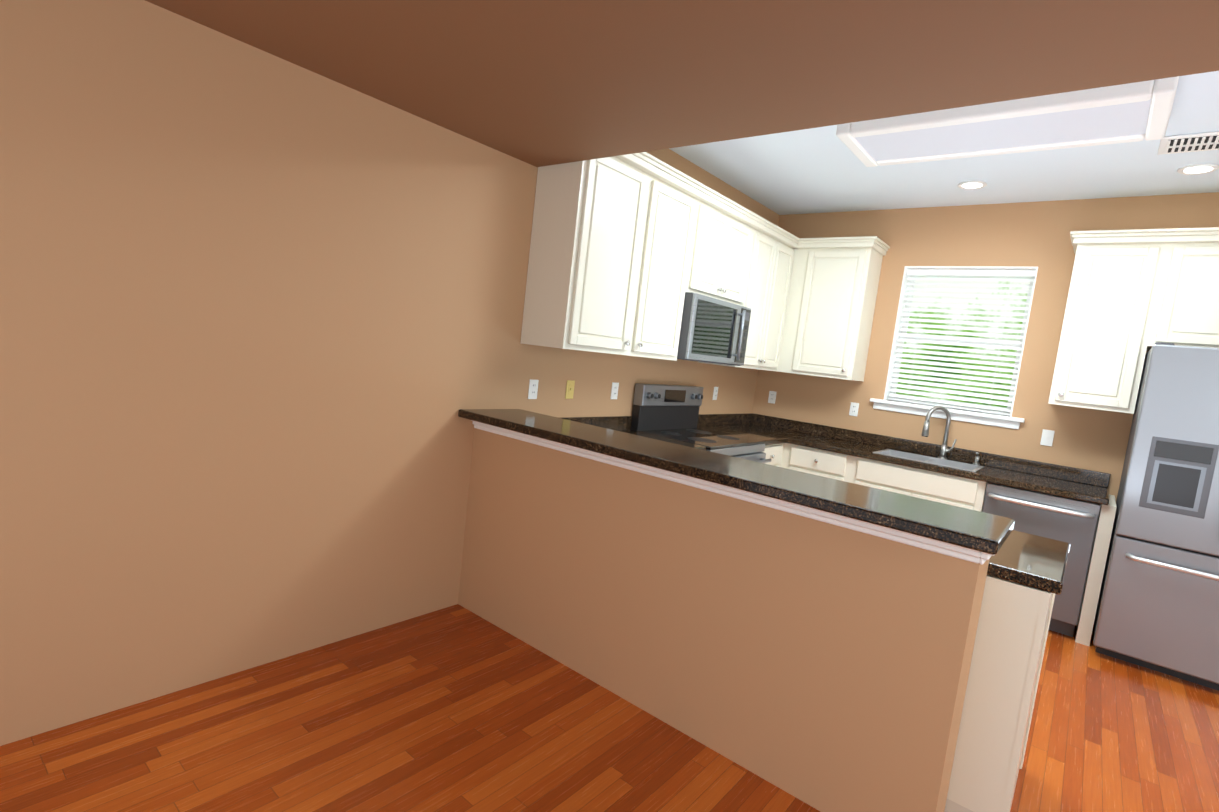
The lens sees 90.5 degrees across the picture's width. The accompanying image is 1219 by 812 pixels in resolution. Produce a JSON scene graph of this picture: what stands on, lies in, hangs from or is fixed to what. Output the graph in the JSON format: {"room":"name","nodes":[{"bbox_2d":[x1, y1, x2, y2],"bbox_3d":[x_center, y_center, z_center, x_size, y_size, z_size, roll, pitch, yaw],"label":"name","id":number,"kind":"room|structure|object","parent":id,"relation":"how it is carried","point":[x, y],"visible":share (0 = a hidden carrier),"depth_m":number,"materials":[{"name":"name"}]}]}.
{"room":"kitchen","nodes":[
{"label":"kitchen","id":0,"kind":"room"},
{"bbox_2d":[0,0,778,745],"bbox_3d":[-0.708,-0.358,3.262,0.200,2.880,6.900,11,7,38],"label":"wall","id":1,"kind":"structure","parent":0,"point":[260,326],"depth_m":2.26,"materials":[{"name":"brown paint"}]},
{"bbox_2d":[528,379,538,398],"bbox_3d":[-0.440,-0.096,3.487,0.008,0.114,0.070,11,7,38],"label":"electrical outlet","id":2,"kind":"object","parent":1,"relation":"attached to","point":[533,389],"visible":1,"depth_m":3.48,"materials":[{"name":"white plastic"}]},
{"bbox_2d":[565,380,574,398],"bbox_3d":[-0.240,-0.101,3.728,0.014,0.114,0.070,11,7,38],"label":"outlet","id":3,"kind":"object","parent":1,"relation":"attached to","point":[570,389],"visible":1,"depth_m":3.72,"materials":[{"name":"yellow plastic"}]},
{"bbox_2d":[520,153,655,355],"bbox_3d":[-0.124,-0.862,3.420,0.347,1.091,0.560,11,7,38],"label":"upper cabinet","id":4,"kind":"object","parent":1,"relation":"attached to","point":[627,252],"depth_m":3.25,"materials":[{"name":"beige paint"}]},
{"bbox_2d":[610,382,618,398],"bbox_3d":[0.036,-0.101,4.075,0.008,0.114,0.070,11,7,38],"label":"electrical outlet","id":5,"kind":"object","parent":1,"relation":"attached to","point":[614,391],"visible":1,"depth_m":4.07,"materials":[{"name":"white plastic"}]},
{"bbox_2d":[636,164,703,360],"bbox_3d":[0.222,-0.863,3.848,0.347,1.091,0.540,11,7,38],"label":"upper cabinet","id":6,"kind":"object","parent":1,"relation":"attached to","point":[674,226],"depth_m":3.74,"materials":[{"name":"beige paint"}]},
{"bbox_2d":[692,192,735,300],"bbox_3d":[0.564,-1.089,4.218,0.347,0.634,0.466,11,7,38],"label":"upper cabinet","id":7,"kind":"object","parent":1,"relation":"attached to","point":[717,218],"depth_m":4.13,"materials":[{"name":"beige paint"}]},
{"bbox_2d":[677,292,750,365],"bbox_3d":[0.657,-0.545,4.373,0.460,0.442,0.815,11,7,38],"label":"over-the-range microwave","id":8,"kind":"object","parent":7,"relation":"attached to","point":[713,330],"visible":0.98,"depth_m":4.16,"materials":[{"name":"grey metal"}]},
{"bbox_2d":[712,387,717,399],"bbox_3d":[0.905,-0.107,5.150,0.008,0.114,0.070,11,7,38],"label":"electrical outlet","id":9,"kind":"object","parent":1,"relation":"attached to","point":[715,392],"visible":1,"depth_m":5.14,"materials":[{"name":"white plastic"}]},
{"bbox_2d":[698,224,783,369],"bbox_3d":[1.049,-0.864,4.873,0.347,1.091,0.446,11,7,38],"label":"upper cabinet","id":10,"kind":"object","parent":1,"relation":"attached to","point":[766,264],"depth_m":4.80,"materials":[{"name":"beige paint"}]},
{"bbox_2d":[724,208,759,307],"bbox_3d":[0.789,-1.089,4.497,0.347,0.634,0.465,11,7,38],"label":"upper cabinet","id":11,"kind":"object","parent":1,"relation":"attached to","point":[744,242],"depth_m":4.46,"materials":[{"name":"beige paint"}]},
{"bbox_2d":[764,236,795,370],"bbox_3d":[1.262,-0.864,5.136,0.347,1.091,0.448,11,7,38],"label":"upper cabinet","id":12,"kind":"object","parent":1,"relation":"attached to","point":[786,248],"depth_m":5.07,"materials":[{"name":"beige paint"}]},
{"bbox_2d":[0,604,1218,811],"bbox_3d":[2.084,1.683,1.008,7.900,0.100,6.900,11,7,38],"label":"floor","id":13,"kind":"structure","parent":0,"point":[456,708],"depth_m":2.24,"materials":[{"name":"brown wood"}]},
{"bbox_2d":[631,383,770,463],"bbox_3d":[0.651,0.515,4.379,0.746,1.255,0.815,11,7,38],"label":"range","id":14,"kind":"object","parent":13,"relation":"on","point":[668,411],"visible":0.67,"depth_m":4.37,"materials":[{"name":"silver metal"}]},
{"bbox_2d":[763,443,786,467],"bbox_3d":[0.978,0.690,4.937,0.618,0.880,0.455,11,7,38],"label":"base cabinet","id":15,"kind":"object","parent":13,"relation":"on","point":[774,452],"depth_m":4.80,"materials":[{"name":"beige paint"}]},
{"bbox_2d":[697,413,788,444],"bbox_3d":[1.044,0.185,4.879,0.642,0.140,0.450,11,7,38],"label":"countertop","id":16,"kind":"structure","parent":15,"relation":"on","point":[771,432],"depth_m":5.18,"materials":[{"name":"stone"}]},
{"bbox_2d":[741,413,1110,504],"bbox_3d":[2.171,0.334,4.685,2.662,0.140,0.663,11,7,38],"label":"countertop","id":17,"kind":"structure","parent":15,"relation":"on","point":[1067,482],"depth_m":4.44,"materials":[{"name":"stone"}]},
{"bbox_2d":[873,449,983,471],"bbox_3d":[2.372,0.516,4.532,0.678,0.238,0.423,11,7,38],"label":"sink","id":18,"kind":"object","parent":17,"relation":"in","point":[937,461],"visible":0.17,"depth_m":4.62,"materials":[{"name":"silver metal"}]},
{"bbox_2d":[921,406,956,458],"bbox_3d":[2.542,0.203,4.644,0.221,0.405,0.191,11,7,38],"label":"faucet","id":19,"kind":"object","parent":17,"relation":"on","point":[944,450],"visible":0.96,"depth_m":4.64,"materials":[{"name":"silver metal"}]},
{"bbox_2d":[973,452,979,464],"bbox_3d":[2.752,0.392,4.523,0.048,0.101,0.095,11,7,38],"label":"soap dispenser","id":20,"kind":"object","parent":17,"relation":"on","point":[977,459],"visible":0.94,"depth_m":4.53,"materials":[{"name":"silver metal"}]},
{"bbox_2d":[783,443,878,487],"bbox_3d":[1.783,0.774,5.028,0.572,0.880,0.617,11,7,38],"label":"base cabinet","id":21,"kind":"object","parent":13,"relation":"on","point":[838,466],"depth_m":4.68,"materials":[{"name":"beige paint"}]},
{"bbox_2d":[944,575,1054,811],"bbox_3d":[1.303,0.973,2.321,0.558,0.880,0.646,11,7,38],"label":"base cabinet","id":22,"kind":"object","parent":13,"relation":"on","point":[1005,668],"visible":0.1,"depth_m":1.93,"materials":[{"name":"beige paint"}]},
{"bbox_2d":[559,416,1069,594],"bbox_3d":[0.763,0.325,3.051,2.522,0.140,1.103,11,7,38],"label":"countertop","id":23,"kind":"structure","parent":22,"relation":"on","point":[1032,561],"depth_m":2.11,"materials":[{"name":"stone"}]},
{"bbox_2d":[982,482,1100,636],"bbox_3d":[2.873,0.990,4.101,0.599,0.876,0.690,11,7,38],"label":"dishwasher","id":24,"kind":"object","parent":13,"relation":"on","point":[1073,522],"visible":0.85,"depth_m":3.79,"materials":[{"name":"grey metal"}]},
{"bbox_2d":[1093,342,1218,690],"bbox_3d":[3.534,0.629,3.449,0.956,1.862,0.820,11,7,38],"label":"fridge","id":25,"kind":"object","parent":13,"relation":"on","point":[1157,609],"visible":1,"depth_m":3.35,"materials":[{"name":"grey metal"}]},
{"bbox_2d":[145,0,1218,166],"bbox_3d":[1.435,-0.976,-0.427,7.500,0.479,3.454,11,7,38],"label":"ceiling","id":26,"kind":"structure","parent":0,"point":[538,83],"depth_m":1.89,"materials":[{"name":"brown paint"}]},
{"bbox_2d":[458,428,989,811],"bbox_3d":[0.208,0.740,2.622,2.330,1.035,0.254,11,7,38],"label":"wall","id":27,"kind":"structure","parent":0,"point":[820,666],"depth_m":2.23,"materials":[{"name":"brown paint"}]},
{"bbox_2d":[471,420,993,564],"bbox_3d":[0.279,0.261,2.564,2.364,0.058,0.326,11,7,38],"label":"trim","id":28,"kind":"structure","parent":27,"relation":"attached to","point":[952,550],"depth_m":2.15,"materials":[{"name":"white wood"}]},
{"bbox_2d":[458,409,1014,554],"bbox_3d":[0.265,0.210,2.528,2.372,0.040,0.420,11,7,38],"label":"bar","id":29,"kind":"object","parent":27,"relation":"on","point":[988,533],"visible":1,"depth_m":2.15,"materials":[{"name":"stone"}]},
{"bbox_2d":[669,71,1218,214],"bbox_3d":[2.425,-1.264,0.731,7.900,0.100,6.900,11,7,38],"label":"ceiling","id":30,"kind":"structure","parent":0,"point":[824,169],"depth_m":3.98,"materials":[{"name":"white paint"}]},
{"bbox_2d":[958,181,986,188],"bbox_3d":[2.497,-1.520,4.156,0.176,0.012,0.176,11,7,38],"label":"recessed light","id":31,"kind":"object","parent":30,"relation":"in","point":[972,184],"visible":1,"depth_m":4.15,"materials":[{"name":"white glass"}]},
{"bbox_2d":[836,76,1178,166],"bbox_3d":[1.965,-1.437,3.114,1.390,0.103,0.580,11,7,38],"label":"ceiling light fixture","id":32,"kind":"object","parent":30,"relation":"attached to","point":[1130,112],"visible":0.9,"depth_m":2.98,"materials":[{"name":"white plastic"}]},
{"bbox_2d":[1157,131,1218,154],"bbox_3d":[3.082,-1.348,3.086,0.410,0.018,0.260,11,7,38],"label":"ceiling vent","id":33,"kind":"object","parent":30,"relation":"in","point":[1207,141],"visible":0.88,"depth_m":3.12,"materials":[{"name":"white metal"}]},
{"bbox_2d":[1177,164,1218,174],"bbox_3d":[3.367,-1.353,3.454,0.176,0.012,0.176,11,7,38],"label":"recessed light","id":34,"kind":"object","parent":30,"relation":"in","point":[1195,169],"visible":1,"depth_m":3.45,"materials":[{"name":"white glass"}]},
{"bbox_2d":[752,192,1218,500],"bbox_3d":[4.436,0.222,3.414,7.700,2.880,0.200,11,7,38],"label":"wall","id":35,"kind":"structure","parent":0,"point":[1028,234],"depth_m":4.50,"materials":[{"name":"brown paint"}]},
{"bbox_2d":[768,391,776,403],"bbox_3d":[1.518,-0.082,5.635,0.070,0.114,0.008,11,7,38],"label":"electrical outlet","id":36,"kind":"object","parent":35,"relation":"attached to","point":[772,397],"visible":1,"depth_m":5.63,"materials":[{"name":"white plastic"}]},
{"bbox_2d":[800,240,887,381],"bbox_3d":[1.919,-0.784,5.091,0.494,1.091,0.347,11,7,38],"label":"upper cabinet","id":37,"kind":"object","parent":35,"relation":"attached to","point":[845,273],"depth_m":4.93,"materials":[{"name":"beige paint"}]},
{"bbox_2d":[849,402,858,415],"bbox_3d":[2.094,0.029,5.170,0.070,0.114,0.008,11,7,38],"label":"electrical outlet","id":38,"kind":"object","parent":35,"relation":"attached to","point":[854,407],"visible":1,"depth_m":5.17,"materials":[{"name":"white plastic"}]},
{"bbox_2d":[870,266,1037,428],"bbox_3d":[2.729,-0.489,4.760,1.080,1.185,0.250,11,7,38],"label":"window","id":39,"kind":"structure","parent":35,"relation":"in","point":[990,419],"depth_m":4.77,"materials":[{"name":"white wood"}]},
{"bbox_2d":[888,269,1035,415],"bbox_3d":[2.748,-0.526,4.766,0.876,1.087,0.060,11,7,38],"label":"window blind","id":40,"kind":"object","parent":39,"relation":"attached to","point":[974,273],"visible":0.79,"depth_m":4.74,"materials":[{"name":"white plastic"}]},
{"bbox_2d":[1040,429,1054,446],"bbox_3d":[3.136,0.229,4.324,0.070,0.114,0.014,11,7,38],"label":"outlet","id":41,"kind":"object","parent":35,"relation":"attached to","point":[1047,437],"visible":1,"depth_m":4.32,"materials":[{"name":"white plastic"}]},
{"bbox_2d":[1048,235,1171,413],"bbox_3d":[3.278,-0.523,3.993,0.440,1.091,0.346,11,7,38],"label":"upper cabinet","id":42,"kind":"object","parent":35,"relation":"attached to","point":[1134,295],"depth_m":3.85,"materials":[{"name":"beige paint"}]},
{"bbox_2d":[1152,231,1218,347],"bbox_3d":[3.859,-0.628,3.524,1.005,0.664,0.346,11,7,38],"label":"upper cabinet","id":43,"kind":"object","parent":35,"relation":"attached to","point":[1187,314],"depth_m":3.61,"materials":[{"name":"beige paint"}]},
{"label":"outside","id":44,"kind":"structure","parent":0,"visible":0},
{"bbox_2d":[896,277,1029,407],"bbox_3d":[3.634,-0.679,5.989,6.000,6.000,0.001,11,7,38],"label":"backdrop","id":45,"kind":"structure","parent":44,"point":[974,298],"depth_m":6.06,"materials":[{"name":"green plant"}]}
]}

